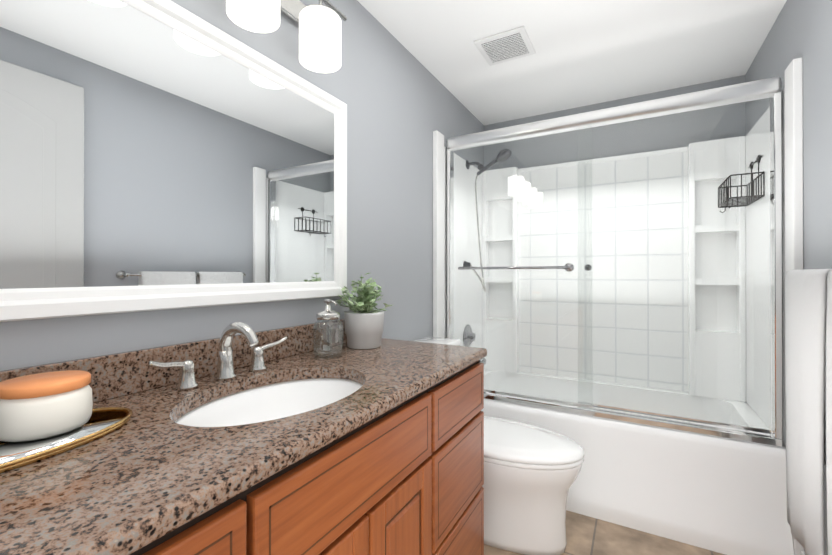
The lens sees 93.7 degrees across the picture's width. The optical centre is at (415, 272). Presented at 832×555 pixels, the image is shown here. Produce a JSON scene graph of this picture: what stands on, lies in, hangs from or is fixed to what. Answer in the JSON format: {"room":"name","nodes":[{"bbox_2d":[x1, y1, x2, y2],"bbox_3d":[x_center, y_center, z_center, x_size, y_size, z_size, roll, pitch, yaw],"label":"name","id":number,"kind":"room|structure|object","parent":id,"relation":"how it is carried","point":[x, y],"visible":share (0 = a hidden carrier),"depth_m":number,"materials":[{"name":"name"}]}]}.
{"room":"bathroom","nodes":[
{"label":"bathroom","id":0,"kind":"room"},
{"bbox_2d":[0,0,483,370],"bbox_3d":[-0.266,0.002,1.803,0.100,2.400,3.370,0,0,29],"label":"wall","id":1,"kind":"structure","parent":0,"point":[393,93],"depth_m":1.77,"materials":[{"name":"grey paint"}]},
{"bbox_2d":[0,0,346,321],"bbox_3d":[-0.634,-0.303,1.013,0.026,0.795,1.390,0,0,29],"label":"mirror","id":2,"kind":"object","parent":1,"relation":"attached to","point":[161,154],"visible":0.94,"depth_m":0.98,"materials":[{"name":"white mirror"}]},
{"bbox_2d":[0,319,346,402],"bbox_3d":[-0.598,0.239,1.079,0.020,0.099,1.576,0,0,29],"label":"backsplash","id":3,"kind":"structure","parent":1,"relation":"attached to","point":[112,375],"depth_m":0.93,"materials":[{"name":"brown stone"}]},
{"bbox_2d":[226,0,346,72],"bbox_3d":[-0.547,-0.844,0.990,0.203,0.263,1.060,0,0,29],"label":"vanity light","id":4,"kind":"object","parent":1,"relation":"attached to","point":[320,38],"visible":1,"depth_m":1.26,"materials":[{"name":"white glass"}]},
{"bbox_2d":[433,57,804,554],"bbox_3d":[0.584,0.171,1.528,1.649,2.060,1.182,0,0,29],"label":"trim","id":5,"kind":"structure","parent":1,"relation":"attached to","point":[794,165],"depth_m":1.61,"materials":[{"name":"white paint"}]},
{"bbox_2d":[357,0,786,124],"bbox_3d":[0.498,-1.250,1.380,1.850,0.100,3.370,0,0,29],"label":"ceiling","id":6,"kind":"structure","parent":0,"point":[590,52],"depth_m":2.06,"materials":[{"name":"white paint"}]},
{"bbox_2d":[474,26,535,65],"bbox_3d":[0.474,-1.188,2.064,0.260,0.017,0.260,0,0,29],"label":"ceiling vent","id":7,"kind":"object","parent":6,"relation":"in","point":[508,45],"visible":1,"depth_m":2.04,"materials":[{"name":"white paint"}]},
{"bbox_2d":[484,510,724,554],"bbox_3d":[0.498,1.250,1.371,1.850,0.100,3.370,0,0,29],"label":"floor","id":8,"kind":"structure","parent":0,"point":[586,535],"depth_m":1.74,"materials":[{"name":"tile"}]},
{"bbox_2d":[120,355,486,554],"bbox_3d":[-0.364,0.761,0.939,0.562,0.876,1.560,0,0,29],"label":"bathroom vanity","id":9,"kind":"object","parent":8,"relation":"on","point":[408,479],"depth_m":0.86,"materials":[{"name":"brown wood"}]},
{"bbox_2d":[0,339,486,554],"bbox_3d":[-0.360,0.306,0.945,0.566,0.034,1.576,0,0,29],"label":"countertop","id":10,"kind":"structure","parent":9,"relation":"on","point":[105,495],"depth_m":0.60,"materials":[{"name":"brown stone"}]},
{"bbox_2d":[0,407,132,473],"bbox_3d":[-0.680,0.280,0.613,0.217,0.014,0.407,0,0,29],"label":"tray","id":11,"kind":"object","parent":10,"relation":"on","point":[102,422],"visible":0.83,"depth_m":0.65,"materials":[{"name":"gold mirror"}]},
{"bbox_2d":[0,370,92,441],"bbox_3d":[-0.658,0.234,0.692,0.130,0.092,0.130,0,0,29],"label":"jar","id":12,"kind":"object","parent":11,"relation":"on","point":[38,406],"visible":1,"depth_m":0.65,"materials":[{"name":"white ceramic"}]},
{"bbox_2d":[140,322,287,390],"bbox_3d":[-0.477,0.210,1.044,0.156,0.157,0.405,0,0,29],"label":"faucet","id":13,"kind":"object","parent":10,"relation":"on","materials":[{"name":"silver metal"}]},
{"bbox_2d":[152,367,375,438],"bbox_3d":[-0.329,0.394,0.961,0.385,0.165,0.550,0,0,29],"label":"sink","id":14,"kind":"object","parent":10,"relation":"in","point":[238,412],"depth_m":1.09,"materials":[{"name":"white ceramic"}]},
{"bbox_2d":[313,299,342,358],"bbox_3d":[-0.305,0.192,1.354,0.102,0.195,0.102,0,0,29],"label":"soap dispenser","id":15,"kind":"object","parent":10,"relation":"on","point":[327,314],"visible":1,"depth_m":1.34,"materials":[{"name":"clear glass"}]},
{"bbox_2d":[336,273,391,348],"bbox_3d":[-0.217,0.145,1.527,0.215,0.289,0.206,0,0,29],"label":"potted plant","id":16,"kind":"object","parent":10,"relation":"on","point":[364,321],"visible":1,"depth_m":1.48,"materials":[{"name":"green plant"}]},
{"bbox_2d":[414,336,583,554],"bbox_3d":[0.335,0.785,1.865,0.869,0.834,0.450,0,0,29],"label":"toilet","id":17,"kind":"object","parent":8,"relation":"on","point":[531,473],"visible":0.48,"depth_m":1.66,"materials":[{"name":"white ceramic"}]},
{"bbox_2d":[444,77,793,554],"bbox_3d":[1.045,0.179,2.351,1.646,2.050,0.928,0,0,29],"label":"bathtub","id":18,"kind":"object","parent":8,"relation":"on","point":[620,319],"visible":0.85,"depth_m":2.31,"materials":[{"name":"white plastic"}]},
{"bbox_2d":[484,75,745,170],"bbox_3d":[1.297,0.006,2.801,1.650,2.400,0.100,0,0,29],"label":"wall","id":19,"kind":"structure","parent":0,"point":[639,130],"depth_m":2.67,"materials":[{"name":"grey paint"}]},
{"bbox_2d":[745,0,831,554],"bbox_3d":[1.261,-0.001,0.948,0.100,2.400,3.370,0,0,29],"label":"wall","id":20,"kind":"structure","parent":0,"point":[801,28],"depth_m":1.47,"materials":[{"name":"grey paint"}]},
{"bbox_2d":[785,268,831,554],"bbox_3d":[1.235,0.457,1.109,0.104,0.946,0.842,0,0,29],"label":"towel","id":21,"kind":"object","parent":20,"relation":"attached to","point":[808,343],"visible":1,"depth_m":1.25,"materials":[{"name":"white fabric"}]}
]}

